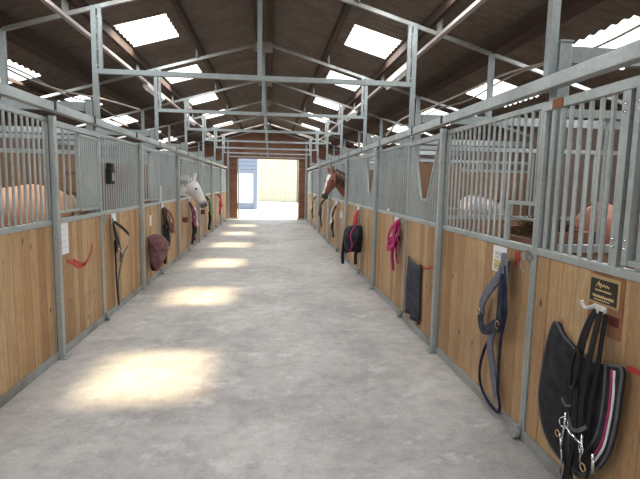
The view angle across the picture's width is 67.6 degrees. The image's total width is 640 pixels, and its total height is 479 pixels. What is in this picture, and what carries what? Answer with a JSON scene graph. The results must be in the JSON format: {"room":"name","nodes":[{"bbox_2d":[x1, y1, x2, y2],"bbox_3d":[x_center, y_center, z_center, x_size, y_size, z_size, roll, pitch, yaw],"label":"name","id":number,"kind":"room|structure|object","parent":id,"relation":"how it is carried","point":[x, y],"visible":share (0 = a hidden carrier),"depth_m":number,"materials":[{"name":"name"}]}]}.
{"room":"horse stable","nodes":[
{"label":"horse stable","id":0,"kind":"room"},
{"bbox_2d":[0,113,146,160],"bbox_3d":[-6.342,-0.973,9.131,0.110,2.994,25.670,0,7,-6],"label":"wall","id":1,"kind":"structure","parent":0,"point":[6,115],"depth_m":10.36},
{"bbox_2d":[160,126,373,219],"bbox_3d":[-2.453,-3.137,22.298,10.500,4.400,0.050,0,7,-6],"label":"wall","id":2,"kind":"structure","parent":0,"point":[208,148],"depth_m":22.12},
{"bbox_2d":[229,158,238,218],"bbox_3d":[-4.737,-2.421,22.231,1.940,2.900,0.080,0,7,-6],"label":"door","id":3,"kind":"structure","parent":2,"relation":"in","point":[233,162],"depth_m":22.30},
{"bbox_2d":[188,128,354,219],"bbox_3d":[-2.444,-3.048,22.206,9.814,4.244,0.105,0,7,-6],"label":"frame","id":4,"kind":"object","parent":2,"relation":"attached to","point":[306,145],"visible":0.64,"depth_m":22.13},
{"bbox_2d":[296,160,304,219],"bbox_3d":[-0.143,-2.384,22.714,1.940,2.900,0.080,0,7,-6],"label":"door","id":5,"kind":"structure","parent":2,"relation":"in","point":[300,194],"depth_m":22.63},
{"bbox_2d":[0,218,557,478],"bbox_3d":[-1.189,0.644,9.960,10.600,0.200,26.170,0,7,-6],"label":"floor","id":6,"kind":"structure","parent":0,"point":[258,353],"depth_m":3.94,"materials":[{"name":"concrete"}]},
{"bbox_2d":[0,104,58,407],"bbox_3d":[-2.407,0.118,3.617,0.080,2.265,1.708,0,7,-6],"label":"panel","id":7,"kind":"object","parent":6,"relation":"on","point":[28,314],"visible":1,"depth_m":3.98,"materials":[{"name":"brown wood"}]},
{"bbox_2d":[0,110,47,228],"bbox_3d":[-2.406,-0.526,3.546,0.023,0.900,1.589,0,7,-6],"label":"grille","id":8,"kind":"object","parent":7,"relation":"attached to","point":[27,115],"depth_m":3.94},
{"bbox_2d":[0,184,79,227],"bbox_3d":[-4.113,0.190,5.125,2.966,1.702,0.645,0,7,-6],"label":"horse","id":9,"kind":"object","parent":6,"relation":"on","point":[74,201],"visible":0.23,"depth_m":4.94},
{"bbox_2d":[0,133,88,214],"bbox_3d":[-4.319,-0.125,5.560,3.162,2.220,0.050,0,7,-6],"label":"wall","id":10,"kind":"structure","parent":6,"relation":"on","point":[72,152],"depth_m":5.56,"materials":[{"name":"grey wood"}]},
{"bbox_2d":[57,121,110,352],"bbox_3d":[-2.551,-0.057,5.129,0.105,2.255,1.350,0,7,-6],"label":"door","id":11,"kind":"structure","parent":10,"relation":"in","point":[84,301],"depth_m":5.21,"materials":[{"name":"brown wood"}]},
{"bbox_2d":[61,222,68,254],"bbox_3d":[-2.515,-0.008,4.698,0.004,0.310,0.200,0,7,-6],"label":"notice sheet","id":12,"kind":"object","parent":11,"relation":"attached to","point":[64,226],"visible":0.66,"depth_m":4.71,"materials":[{"name":"white paper"}]},
{"bbox_2d":[67,243,92,267],"bbox_3d":[-2.562,0.190,5.126,0.004,0.227,0.698,0,7,-6],"label":"strap","id":13,"kind":"object","parent":11,"relation":"attached to","point":[81,264],"visible":1,"depth_m":5.11,"materials":[{"name":"red"}]},
{"bbox_2d":[79,137,97,208],"bbox_3d":[-2.593,-0.739,5.341,0.023,0.780,0.501,0,7,-6],"label":"grille","id":14,"kind":"object","parent":11,"relation":"attached to","point":[88,146],"depth_m":5.36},
{"bbox_2d":[47,114,70,359],"bbox_3d":[-2.438,0.006,4.465,0.086,2.288,0.100,0,7,-6],"label":"post","id":15,"kind":"object","parent":6,"relation":"on","point":[52,123],"visible":1,"depth_m":4.44,"materials":[{"name":"grey metal"}]},
{"bbox_2d":[19,148,150,209],"bbox_3d":[-4.627,-0.477,8.523,3.162,2.220,0.050,0,7,-6],"label":"wall","id":16,"kind":"structure","parent":6,"relation":"on","point":[145,202],"depth_m":8.55,"materials":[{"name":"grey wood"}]},
{"bbox_2d":[138,145,163,285],"bbox_3d":[-2.860,-0.409,8.092,0.105,2.255,1.350,0,7,-6],"label":"door","id":17,"kind":"structure","parent":16,"relation":"in","point":[152,209],"depth_m":8.15,"materials":[{"name":"brown wood"}]},
{"bbox_2d":[150,154,156,198],"bbox_3d":[-2.901,-1.091,8.305,0.023,0.780,0.501,0,7,-6],"label":"grille","id":18,"kind":"object","parent":17,"relation":"attached to","point":[153,157],"depth_m":8.32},
{"bbox_2d":[147,234,168,270],"bbox_3d":[-2.687,0.221,7.989,0.333,0.645,0.268,0,7,-6],"label":"pad","id":19,"kind":"object","parent":17,"relation":"attached to","point":[158,244],"visible":1,"depth_m":7.88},
{"bbox_2d":[97,132,141,319],"bbox_3d":[-2.715,-0.234,6.580,0.080,2.265,1.708,0,7,-6],"label":"panel","id":20,"kind":"object","parent":6,"relation":"on","point":[130,278],"visible":0.88,"depth_m":6.54,"materials":[{"name":"brown wood"}]},
{"bbox_2d":[105,163,114,183],"bbox_3d":[-2.600,-0.818,5.929,0.077,0.260,0.160,0,7,-6],"label":"pouch","id":21,"kind":"object","parent":20,"relation":"attached to","point":[109,170],"visible":1,"depth_m":5.86,"materials":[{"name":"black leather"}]},
{"bbox_2d":[100,137,137,210],"bbox_3d":[-2.714,-0.878,6.509,0.023,0.900,1.589,0,7,-6],"label":"grille","id":22,"kind":"object","parent":20,"relation":"attached to","point":[124,153],"depth_m":6.52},
{"bbox_2d":[112,218,130,305],"bbox_3d":[-2.612,0.282,6.310,0.084,1.155,0.491,2,7,3],"label":"bridle","id":23,"kind":"object","parent":20,"relation":"attached to","point":[116,241],"visible":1,"depth_m":6.20,"materials":[{"name":"black leather"}]},
{"bbox_2d":[138,142,148,289],"bbox_3d":[-2.746,-0.345,7.428,0.086,2.288,0.100,0,7,-6],"label":"post","id":24,"kind":"object","parent":6,"relation":"on","point":[141,171],"visible":1,"depth_m":7.40,"materials":[{"name":"grey metal"}]},
{"bbox_2d":[158,150,177,273],"bbox_3d":[-3.023,-0.586,9.543,0.080,2.265,1.708,0,7,-6],"label":"panel","id":25,"kind":"object","parent":6,"relation":"on","point":[167,161],"visible":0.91,"depth_m":9.64,"materials":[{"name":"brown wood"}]},
{"bbox_2d":[162,208,169,263],"bbox_3d":[-2.902,-0.068,9.017,0.117,1.074,0.260,0,7,-6],"label":"bridle","id":26,"kind":"object","parent":25,"relation":"attached to","point":[165,228],"visible":0.8,"depth_m":8.97,"materials":[{"name":"black leather"}]},
{"bbox_2d":[159,152,175,201],"bbox_3d":[-3.022,-1.230,9.472,0.023,0.900,1.589,0,7,-6],"label":"grille","id":27,"kind":"object","parent":25,"relation":"attached to","point":[167,161],"depth_m":9.46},
{"bbox_2d":[164,207,174,249],"bbox_3d":[-2.884,-0.210,9.159,0.175,0.826,0.365,0,7,-6],"label":"halter","id":28,"kind":"object","parent":25,"relation":"attached to","point":[170,224],"visible":0.94,"depth_m":9.13,"materials":[{"name":"brown leather"}]},
{"bbox_2d":[177,154,181,259],"bbox_3d":[-3.054,-0.698,10.392,0.086,2.288,0.100,0,7,-6],"label":"post","id":29,"kind":"object","parent":6,"relation":"on","point":[178,155],"visible":1,"depth_m":10.36,"materials":[{"name":"grey metal"}]},
{"bbox_2d":[176,156,190,256],"bbox_3d":[-3.168,-0.761,11.056,0.105,2.255,1.350,0,7,-6],"label":"door","id":30,"kind":"structure","parent":6,"relation":"on","point":[183,201],"depth_m":11.25,"materials":[{"name":"brown wood"}]},
{"bbox_2d":[187,158,198,250],"bbox_3d":[-3.331,-0.938,12.507,0.080,2.265,1.708,0,7,-6],"label":"panel","id":31,"kind":"object","parent":6,"relation":"on","point":[192,165],"visible":0.56,"depth_m":12.33,"materials":[{"name":"brown wood"}]},
{"bbox_2d":[187,160,196,196],"bbox_3d":[-3.331,-1.582,12.435,0.023,0.900,1.589,0,7,-6],"label":"grille","id":32,"kind":"object","parent":31,"relation":"attached to","point":[191,164],"depth_m":12.34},
{"bbox_2d":[189,202,196,243],"bbox_3d":[-3.171,-0.411,11.900,0.175,1.080,0.316,0,7,-6],"label":"bridle","id":33,"kind":"object","parent":31,"relation":"attached to","point":[194,225],"visible":1,"depth_m":11.89,"materials":[{"name":"black leather"}]},
{"bbox_2d":[180,173,207,207],"bbox_3d":[-3.924,-0.564,10.746,2.766,1.906,0.639,0,7,-6],"label":"horse","id":34,"kind":"object","parent":6,"relation":"on","point":[189,185],"visible":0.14,"depth_m":10.70},
{"bbox_2d":[198,160,201,242],"bbox_3d":[-3.362,-1.049,13.355,0.086,2.288,0.100,0,7,-6],"label":"post","id":35,"kind":"object","parent":6,"relation":"on","point":[199,231],"visible":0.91,"depth_m":13.37,"materials":[{"name":"grey metal"}]},
{"bbox_2d":[197,162,206,239],"bbox_3d":[-3.476,-1.113,14.019,0.105,2.255,1.350,0,7,-6],"label":"door","id":36,"kind":"structure","parent":6,"relation":"on","point":[202,218],"depth_m":14.31,"materials":[{"name":"brown wood"}]},
{"bbox_2d":[204,163,211,234],"bbox_3d":[-3.640,-1.290,15.470,0.080,2.265,1.708,0,7,-6],"label":"panel","id":37,"kind":"object","parent":6,"relation":"on","point":[207,168],"visible":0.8,"depth_m":15.44,"materials":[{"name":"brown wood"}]},
{"bbox_2d":[204,165,209,193],"bbox_3d":[-3.639,-1.934,15.399,0.023,0.900,1.589,0,7,-6],"label":"grille","id":38,"kind":"object","parent":37,"relation":"attached to","point":[206,167],"depth_m":15.31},
{"bbox_2d":[213,166,216,229],"bbox_3d":[-3.784,-1.464,16.982,0.105,2.255,1.350,0,7,-6],"label":"door","id":39,"kind":"structure","parent":6,"relation":"on","point":[214,202],"depth_m":17.37,"materials":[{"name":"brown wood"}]},
{"bbox_2d":[214,166,220,226],"bbox_3d":[-3.948,-1.642,18.433,0.080,2.265,1.708,0,7,-6],"label":"panel","id":40,"kind":"object","parent":6,"relation":"on","point":[217,170],"visible":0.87,"depth_m":18.41,"materials":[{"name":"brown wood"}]},
{"bbox_2d":[223,169,226,219],"bbox_3d":[-4.245,-1.982,21.293,0.080,2.265,1.498,0,7,-6],"label":"panel","id":41,"kind":"object","parent":6,"relation":"on","point":[224,170],"visible":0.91,"depth_m":21.22,"materials":[{"name":"brown wood"}]},
{"bbox_2d":[57,81,467,197],"bbox_3d":[-1.356,-1.794,11.744,10.320,4.222,0.160,0,7,-6],"label":"frame","id":42,"kind":"object","parent":6,"relation":"on","point":[343,150],"visible":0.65,"depth_m":11.55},
{"bbox_2d":[351,24,639,148],"bbox_3d":[2.254,-2.537,9.602,0.066,0.096,25.201,0,7,-6],"label":"conduit","id":43,"kind":"object","parent":42,"relation":"attached to","point":[637,26],"visible":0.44,"depth_m":6.25,"materials":[{"name":"grey"}]},
{"bbox_2d":[385,62,543,136],"bbox_3d":[1.841,-1.855,6.606,0.053,0.685,2.658,-4,8,-36],"label":"cable","id":44,"kind":"object","parent":43,"relation":"hanging from","point":[541,63],"visible":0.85,"depth_m":6.37,"materials":[{"name":"grey plastic"}]},
{"bbox_2d":[164,124,362,166],"bbox_3d":[-2.280,-2.850,20.634,10.320,4.222,0.160,0,7,-6],"label":"frame","id":45,"kind":"object","parent":6,"relation":"on","point":[221,162],"visible":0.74,"depth_m":20.43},
{"bbox_2d":[0,41,529,202],"bbox_3d":[-1.048,-1.442,8.781,10.320,4.222,0.160,0,7,-6],"label":"frame","id":46,"kind":"object","parent":6,"relation":"on","point":[267,47],"visible":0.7,"depth_m":8.58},
{"bbox_2d":[103,99,429,173],"bbox_3d":[-1.664,-2.146,14.707,10.320,4.222,0.160,0,7,-6],"label":"frame","id":47,"kind":"object","parent":6,"relation":"on","point":[268,102],"visible":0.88,"depth_m":14.51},
{"bbox_2d":[292,2,351,130],"bbox_3d":[0.030,-3.475,9.497,0.065,0.120,25.670,0,7,-6],"label":"beam","id":48,"kind":"structure","parent":47,"relation":"attached to","point":[346,7],"depth_m":8.08,"materials":[{"name":"brown wood"}]},
{"bbox_2d":[131,116,403,191],"bbox_3d":[-1.972,-2.498,17.671,10.320,4.222,0.160,0,7,-6],"label":"frame","id":49,"kind":"object","parent":6,"relation":"on","point":[213,158],"visible":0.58,"depth_m":17.48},
{"bbox_2d":[307,171,309,220],"bbox_3d":[-0.511,-1.951,21.685,0.080,2.265,1.498,0,7,-6],"label":"panel","id":50,"kind":"object","parent":6,"relation":"on","point":[308,182],"visible":0.8,"depth_m":21.83,"materials":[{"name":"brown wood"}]},
{"bbox_2d":[0,0,622,214],"bbox_3d":[-0.740,-1.090,5.817,10.320,4.222,0.160,0,7,-6],"label":"frame","id":51,"kind":"object","parent":6,"relation":"on","point":[91,107],"visible":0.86,"depth_m":5.69,"materials":[{"name":"metal"}]},
{"bbox_2d":[312,169,316,228],"bbox_3d":[-0.213,-1.612,18.825,0.080,2.265,1.708,0,7,-6],"label":"panel","id":52,"kind":"object","parent":6,"relation":"on","point":[315,170],"visible":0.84,"depth_m":18.81,"materials":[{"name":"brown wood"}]},
{"bbox_2d":[314,168,320,230],"bbox_3d":[-0.075,-1.434,17.372,0.105,2.255,1.350,0,7,-6],"label":"door","id":53,"kind":"structure","parent":6,"relation":"on","point":[316,227],"depth_m":17.71,"materials":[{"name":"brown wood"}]},
{"bbox_2d":[319,166,325,235],"bbox_3d":[0.095,-1.260,15.862,0.080,2.265,1.708,0,7,-6],"label":"panel","id":54,"kind":"object","parent":6,"relation":"on","point":[323,169],"visible":0.52,"depth_m":15.94,"materials":[{"name":"brown wood"}]},
{"bbox_2d":[321,168,325,194],"bbox_3d":[0.119,-1.903,15.793,0.023,0.900,1.589,0,7,-6],"label":"grille","id":55,"kind":"object","parent":54,"relation":"attached to","point":[323,170],"depth_m":15.91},
{"bbox_2d":[323,165,331,241],"bbox_3d":[0.233,-1.082,14.408,0.105,2.255,1.350,0,7,-6],"label":"door","id":56,"kind":"structure","parent":6,"relation":"on","point":[325,236],"depth_m":14.79,"materials":[{"name":"brown wood"}]},
{"bbox_2d":[321,166,344,199],"bbox_3d":[1.258,-0.665,11.520,2.560,2.137,0.625,0,7,-6],"label":"horse","id":57,"kind":"object","parent":6,"relation":"on","point":[335,178],"visible":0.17,"depth_m":11.21},
{"bbox_2d":[329,162,339,251],"bbox_3d":[0.403,-0.908,12.899,0.080,2.265,1.708,0,7,-6],"label":"panel","id":58,"kind":"object","parent":6,"relation":"on","point":[333,242],"visible":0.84,"depth_m":12.78,"materials":[{"name":"brown wood"}]},
{"bbox_2d":[331,164,339,198],"bbox_3d":[0.427,-1.551,12.830,0.023,0.900,1.589,0,7,-6],"label":"grille","id":59,"kind":"object","parent":58,"relation":"attached to","point":[334,193],"depth_m":12.89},
{"bbox_2d":[336,160,348,254],"bbox_3d":[0.542,-0.730,11.445,0.105,2.255,1.350,0,7,-6],"label":"door","id":60,"kind":"structure","parent":6,"relation":"on","point":[341,199],"depth_m":11.75,"materials":[{"name":"brown wood"}]},
{"bbox_2d":[340,164,344,200],"bbox_3d":[0.582,-1.365,11.342,0.023,0.880,1.174,0,7,-6],"label":"grille","id":61,"kind":"object","parent":60,"relation":"attached to","point":[341,165],"depth_m":11.73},
{"bbox_2d":[344,158,348,259],"bbox_3d":[0.567,-0.668,10.772,0.086,2.288,0.100,0,7,-6],"label":"post","id":62,"kind":"object","parent":6,"relation":"on","point":[346,169],"visible":0.77,"depth_m":10.71,"materials":[{"name":"grey metal"}]},
{"bbox_2d":[346,155,363,269],"bbox_3d":[0.711,-0.556,9.935,0.080,2.265,1.708,0,7,-6],"label":"panel","id":63,"kind":"object","parent":6,"relation":"on","point":[355,165],"visible":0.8,"depth_m":9.95,"materials":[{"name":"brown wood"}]},
{"bbox_2d":[341,225,362,263],"bbox_3d":[0.611,0.103,8.926,0.391,0.752,0.316,0,7,-6],"label":"pad","id":64,"kind":"object","parent":63,"relation":"attached to","point":[353,234],"visible":1,"depth_m":8.95,"materials":[{"name":"black"}]},
{"bbox_2d":[348,158,362,204],"bbox_3d":[0.736,-1.199,9.867,0.023,0.900,1.589,0,7,-6],"label":"grille","id":65,"kind":"object","parent":63,"relation":"attached to","point":[355,165],"depth_m":9.87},
{"bbox_2d":[368,149,378,289],"bbox_3d":[0.875,-0.316,7.808,0.086,2.288,0.100,0,7,-6],"label":"post","id":66,"kind":"object","parent":6,"relation":"on","point":[376,150],"visible":1,"depth_m":7.78,"materials":[{"name":"grey metal"}]},
{"bbox_2d":[374,142,408,312],"bbox_3d":[1.019,-0.204,6.972,0.080,2.265,1.708,0,7,-6],"label":"panel","id":67,"kind":"object","parent":6,"relation":"on","point":[388,283],"visible":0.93,"depth_m":6.93,"materials":[{"name":"brown wood"}]},
{"bbox_2d":[386,219,399,269],"bbox_3d":[0.982,0.072,6.438,0.155,0.704,0.298,0,7,-6],"label":"halter","id":68,"kind":"object","parent":67,"relation":"attached to","point":[391,241],"visible":1,"depth_m":6.42,"materials":[{"name":"pink"}]},
{"bbox_2d":[378,146,407,214],"bbox_3d":[1.044,-0.847,6.903,0.023,0.900,1.589,0,7,-6],"label":"grille","id":69,"kind":"object","parent":67,"relation":"attached to","point":[385,178],"depth_m":6.89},
{"bbox_2d":[426,128,447,353],"bbox_3d":[1.183,0.036,4.845,0.086,2.288,0.100,0,7,-6],"label":"post","id":70,"kind":"object","parent":6,"relation":"on","point":[443,131],"visible":1,"depth_m":4.82,"materials":[{"name":"grey metal"}]},
{"bbox_2d":[369,158,527,215],"bbox_3d":[2.491,-0.419,9.270,3.163,2.220,0.050,0,7,-6],"label":"wall","id":71,"kind":"structure","parent":6,"relation":"on","point":[516,208],"depth_m":9.26,"materials":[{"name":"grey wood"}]},
{"bbox_2d":[356,152,378,284],"bbox_3d":[0.850,-0.378,8.482,0.105,2.255,1.350,0,7,-6],"label":"door","id":72,"kind":"structure","parent":71,"relation":"in","point":[364,271],"depth_m":8.65,"materials":[{"name":"brown wood"}]},
{"bbox_2d":[363,158,373,206],"bbox_3d":[0.890,-1.013,8.379,0.023,0.880,1.174,0,7,-6],"label":"grille","id":73,"kind":"object","parent":72,"relation":"attached to","point":[367,196],"depth_m":8.71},
{"bbox_2d":[459,195,504,215],"bbox_3d":[2.669,0.051,8.002,1.025,1.587,2.431,5,8,29],"label":"horse","id":74,"kind":"object","parent":6,"relation":"on","point":[487,203],"visible":0.14,"depth_m":7.13},
{"bbox_2d":[436,102,545,437],"bbox_3d":[1.338,0.148,4.010,0.101,2.265,1.708,0,7,-6],"label":"panel","id":75,"kind":"object","parent":6,"relation":"on","point":[466,263],"visible":0.94,"depth_m":3.88,"materials":[{"name":"brown wood"}]},
{"bbox_2d":[446,117,513,239],"bbox_3d":[1.333,-0.517,4.122,0.023,0.900,1.220,0,7,-6],"label":"grille","id":76,"kind":"object","parent":75,"relation":"attached to","point":[488,122],"depth_m":4.02,"materials":[{"name":"metal"}]},
{"bbox_2d":[477,252,510,412],"bbox_3d":[1.300,0.683,3.606,0.096,1.220,0.523,1,7,-1],"label":"halter","id":77,"kind":"object","parent":75,"relation":"attached to","point":[500,279],"visible":1,"depth_m":3.54,"materials":[{"name":"blue fabric"}]},
{"bbox_2d":[492,245,506,270],"bbox_3d":[1.363,0.150,3.632,0.005,0.200,0.210,0,7,-6],"label":"printed card","id":78,"kind":"object","parent":75,"relation":"attached to","point":[497,250],"visible":0.67,"depth_m":3.66,"materials":[{"name":"white paper"}]},
{"bbox_2d":[493,251,501,269],"bbox_3d":[1.361,0.166,3.634,0.002,0.137,0.170,0,7,-6],"label":"print","id":79,"kind":"object","parent":78,"relation":"attached to","point":[496,254],"depth_m":3.67,"materials":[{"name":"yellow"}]},
{"bbox_2d":[418,145,617,236],"bbox_3d":[2.799,-0.067,6.307,3.163,2.220,0.050,0,7,-6],"label":"wall","id":80,"kind":"structure","parent":6,"relation":"on","point":[425,169],"depth_m":6.15,"materials":[{"name":"grey metal"}]},
{"bbox_2d":[397,133,439,345],"bbox_3d":[1.158,-0.026,5.518,0.105,2.255,1.350,0,7,-6],"label":"door","id":81,"kind":"structure","parent":80,"relation":"in","point":[419,232],"depth_m":5.50,"materials":[{"name":"brown wood"}]},
{"bbox_2d":[405,256,433,324],"bbox_3d":[1.130,0.611,5.481,0.073,0.736,0.892,0,7,-6],"label":"rug","id":82,"kind":"object","parent":81,"relation":"attached to","point":[413,275],"visible":0.96,"depth_m":5.61,"materials":[{"name":"black fabric"}]},
{"bbox_2d":[409,144,439,221],"bbox_3d":[1.198,-0.661,5.416,0.023,0.880,1.174,0,7,-6],"label":"grille","id":83,"kind":"object","parent":81,"relation":"attached to","point":[418,214],"depth_m":5.64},
{"bbox_2d":[501,214,595,244],"bbox_3d":[1.657,0.568,3.608,0.440,1.537,0.550,0,7,-6],"label":"trough","id":84,"kind":"object","parent":6,"relation":"on","point":[520,233],"visible":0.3,"depth_m":3.53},
{"bbox_2d":[543,0,639,250],"bbox_3d":[-0.431,-0.738,2.854,10.320,4.222,0.160,0,7,-6],"label":"frame","id":85,"kind":"object","parent":6,"relation":"on","point":[560,54],"visible":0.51,"depth_m":2.99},
{"bbox_2d":[8,65,191,147],"bbox_3d":[-4.429,-2.592,8.900,0.066,0.096,25.201,0,7,-6],"label":"conduit","id":86,"kind":"object","parent":85,"relation":"attached to","point":[8,65],"visible":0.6,"depth_m":8.24,"materials":[{"name":"grey"}]},
{"bbox_2d":[8,68,139,109],"bbox_3d":[-3.660,-2.258,7.165,0.118,0.238,2.661,3,7,19],"label":"cable","id":87,"kind":"object","parent":86,"relation":"hanging from","point":[14,72],"visible":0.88,"depth_m":6.97,"materials":[{"name":"grey plastic"}]},
{"bbox_2d":[0,11,201,144],"bbox_3d":[-4.049,-2.934,9.137,0.180,0.240,25.670,0,7,-6],"label":"beam","id":88,"kind":"structure","parent":85,"relation":"on","point":[25,38],"depth_m":7.31,"materials":[{"name":"brown wood"}]},
{"bbox_2d":[0,82,226,167],"bbox_3d":[-3.200,-2.070,11.545,0.082,0.090,20.950,0,7,-6],"label":"rail","id":89,"kind":"object","parent":85,"relation":"attached to","point":[6,91],"visible":1,"depth_m":4.87,"materials":[{"name":"grey metal"}]},
{"bbox_2d":[40,0,220,142],"bbox_3d":[-3.238,-2.938,9.170,0.056,0.040,25.570,0,7,-6],"label":"cable tray","id":90,"kind":"object","parent":85,"relation":"attached to","point":[48,3],"visible":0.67,"depth_m":5.97,"materials":[{"name":"grey"}]},
{"bbox_2d":[143,83,164,101],"bbox_3d":[-3.267,-2.883,9.442,0.100,0.112,1.400,0,7,-6],"label":"lamp","id":91,"kind":"object","parent":90,"relation":"attached to","point":[150,89],"visible":0.75,"depth_m":9.00,"materials":[{"name":"white plastic"}]},
{"bbox_2d":[145,88,162,101],"bbox_3d":[-3.268,-2.850,9.445,0.044,0.044,1.340,0,7,-6],"label":"diffuser","id":92,"kind":"object","parent":91,"relation":"attached to","point":[150,90],"depth_m":9.15,"materials":[{"name":"white"}]},
{"bbox_2d":[66,0,220,137],"bbox_3d":[-3.238,-3.218,9.187,0.065,0.120,25.670,0,7,-6],"label":"beam","id":93,"kind":"structure","parent":85,"relation":"attached to","point":[107,30],"depth_m":7.58,"materials":[{"name":"brown wood"}]},
{"bbox_2d":[170,0,242,128],"bbox_3d":[-2.218,-3.494,9.261,0.065,0.120,25.670,0,7,-6],"label":"beam","id":94,"kind":"structure","parent":85,"relation":"on","point":[177,5],"depth_m":7.95,"materials":[{"name":"brown wood"}]},
{"bbox_2d":[313,0,460,138],"bbox_3d":[1.038,-3.183,9.636,0.065,0.120,25.670,0,7,-6],"label":"beam","id":95,"kind":"structure","parent":85,"relation":"on","point":[446,6],"depth_m":7.21,"materials":[{"name":"brown wood"}]},
{"bbox_2d":[313,0,486,144],"bbox_3d":[1.038,-2.903,9.619,0.056,0.040,25.570,0,7,-6],"label":"cable tray","id":96,"kind":"object","parent":85,"relation":"attached to","point":[477,3],"visible":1,"depth_m":5.69,"materials":[{"name":"grey"}]},
{"bbox_2d":[384,64,410,89],"bbox_3d":[1.240,-2.585,7.668,0.100,0.112,1.400,0,7,-6],"label":"lamp","id":97,"kind":"object","parent":96,"relation":"attached to","point":[400,74],"visible":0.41,"depth_m":7.42,"materials":[{"name":"white plastic"}]},
{"bbox_2d":[329,0,603,147],"bbox_3d":[1.838,-2.886,9.755,0.180,0.240,25.670,0,7,-6],"label":"beam","id":98,"kind":"structure","parent":85,"relation":"on","point":[533,25],"depth_m":6.18,"materials":[{"name":"brown wood"}]},
{"bbox_2d":[307,40,639,169],"bbox_3d":[0.492,-2.039,11.932,0.082,0.090,20.950,0,7,-6],"label":"rail","id":99,"kind":"object","parent":85,"relation":"attached to","point":[627,55],"visible":1,"depth_m":3.11,"materials":[{"name":"grey metal"}]},
{"bbox_2d":[557,109,636,269],"bbox_3d":[3.107,0.285,3.344,3.163,2.220,0.050,0,7,-6],"label":"grille","id":100,"kind":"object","parent":6,"relation":"on","point":[586,112],"depth_m":3.13,"materials":[{"name":"grey metal"}]},
{"bbox_2d":[509,75,639,478],"bbox_3d":[1.466,0.326,2.555,0.105,2.255,1.350,0,7,-6],"label":"door","id":101,"kind":"structure","parent":100,"relation":"in","point":[560,280],"depth_m":2.63,"materials":[{"name":"brown wood"}]},
{"bbox_2d":[538,321,625,476],"bbox_3d":[1.428,0.919,2.682,0.069,0.808,0.719,1,7,-1],"label":"pad","id":102,"kind":"object","parent":101,"relation":"attached to","point":[553,380],"visible":0.78,"depth_m":2.65,"materials":[{"name":"black"}]},
{"bbox_2d":[542,94,639,271],"bbox_3d":[1.507,-0.309,2.453,0.027,0.880,1.167,0,7,-6],"label":"grille","id":103,"kind":"object","parent":101,"relation":"attached to","point":[625,222],"depth_m":2.52,"materials":[{"name":"metal"}]},
{"bbox_2d":[580,300,606,313],"bbox_3d":[1.439,0.356,2.505,0.080,0.053,0.138,0,7,-6],"label":"hook","id":104,"kind":"object","parent":101,"relation":"attached to","point":[597,307],"visible":0.93,"depth_m":2.55,"materials":[{"name":"white plastic"}]},
{"bbox_2d":[555,308,607,478],"bbox_3d":[1.382,0.901,2.530,0.095,1.093,0.359,0,7,-6],"label":"bridle","id":105,"kind":"object","parent":104,"relation":"hanging from","point":[576,359],"visible":1,"depth_m":2.50,"materials":[{"name":"black leather"}]},
{"bbox_2d":[587,271,625,341],"bbox_3d":[1.475,0.342,2.482,0.020,0.310,0.250,0,7,-6],"label":"name plaque","id":106,"kind":"object","parent":101,"relation":"attached to","point":[604,290],"visible":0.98,"depth_m":2.43,"materials":[{"name":"brown"}]},
{"bbox_2d":[574,200,639,244],"bbox_3d":[3.244,0.407,4.999,1.035,1.600,2.456,3,7,17],"label":"horse","id":107,"kind":"object","parent":6,"relation":"on","point":[588,206],"visible":0.12,"depth_m":5.07},
{"bbox_2d":[0,0,639,153],"bbox_3d":[-1.101,-3.135,9.415,10.900,1.552,26.462,0,7,-6],"label":"ceiling","id":108,"kind":"structure","parent":0,"point":[304,27],"depth_m":8.05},
{"bbox_2d":[8,77,172,143],"bbox_3d":[-5.137,-2.740,9.046,0.040,0.050,25.670,0,7,-6],"label":"beam","id":109,"kind":"structure","parent":108,"relation":"attached to","point":[9,78],"depth_m":8.86,"materials":[{"name":"brown wood"}]},
{"bbox_2d":[252,0,261,94],"bbox_3d":[-1.198,-3.769,9.334,0.065,0.120,25.670,0,7,-6],"label":"beam","id":110,"kind":"structure","parent":108,"relation":"attached to","point":[254,2],"depth_m":7.45,"materials":[{"name":"brown wood"}]},
{"bbox_2d":[268,0,271,123],"bbox_3d":[-0.979,-3.767,9.357,0.065,0.120,25.670,0,7,-6],"label":"beam","id":111,"kind":"structure","parent":108,"relation":"attached to","point":[269,1],"depth_m":8.43,"materials":[{"name":"brown wood"}]},
{"bbox_2d":[398,94,622,149],"bbox_3d":[3.807,-2.382,10.019,0.065,0.120,25.670,0,7,-6],"label":"beam","id":112,"kind":"structure","parent":108,"relation":"attached to","point":[620,96],"depth_m":8.63,"materials":[{"name":"brown wood"}]},
{"bbox_2d":[401,104,621,216],"bbox_3d":[4.050,-0.888,10.222,0.110,2.994,25.670,0,7,-6],"label":"wall","id":113,"kind":"structure","parent":0,"point":[608,107],"depth_m":8.05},
{"label":"outside","id":114,"kind":"structure","parent":0,"visible":0},
{"bbox_2d":[239,201,297,218],"bbox_3d":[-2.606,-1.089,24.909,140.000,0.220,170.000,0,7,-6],"label":"ground","id":115,"kind":"structure","parent":114,"point":[283,210],"depth_m":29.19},
{"bbox_2d":[239,159,257,209],"bbox_3d":[-6.357,-3.874,31.882,4.350,3.545,2.600,0,7,-6],"label":"cabin","id":116,"kind":"object","parent":115,"relation":"on","point":[248,168],"visible":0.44,"depth_m":30.95,"materials":[{"name":"blue metal"}]},
{"bbox_2d":[239,173,252,202],"bbox_3d":[-5.052,-3.329,30.995,1.430,1.900,0.050,0,7,-6],"label":"shutter","id":117,"kind":"object","parent":116,"relation":"hanging from","point":[245,179],"depth_m":30.99,"materials":[{"name":"white"}]},
{"bbox_2d":[216,125,422,201],"bbox_3d":[0.028,-7.519,48.211,20.600,7.200,7.800,0,7,-6],"label":"farm building","id":118,"kind":"structure","parent":115,"relation":"on","point":[277,179],"depth_m":44.47,"materials":[{"name":"beige"}]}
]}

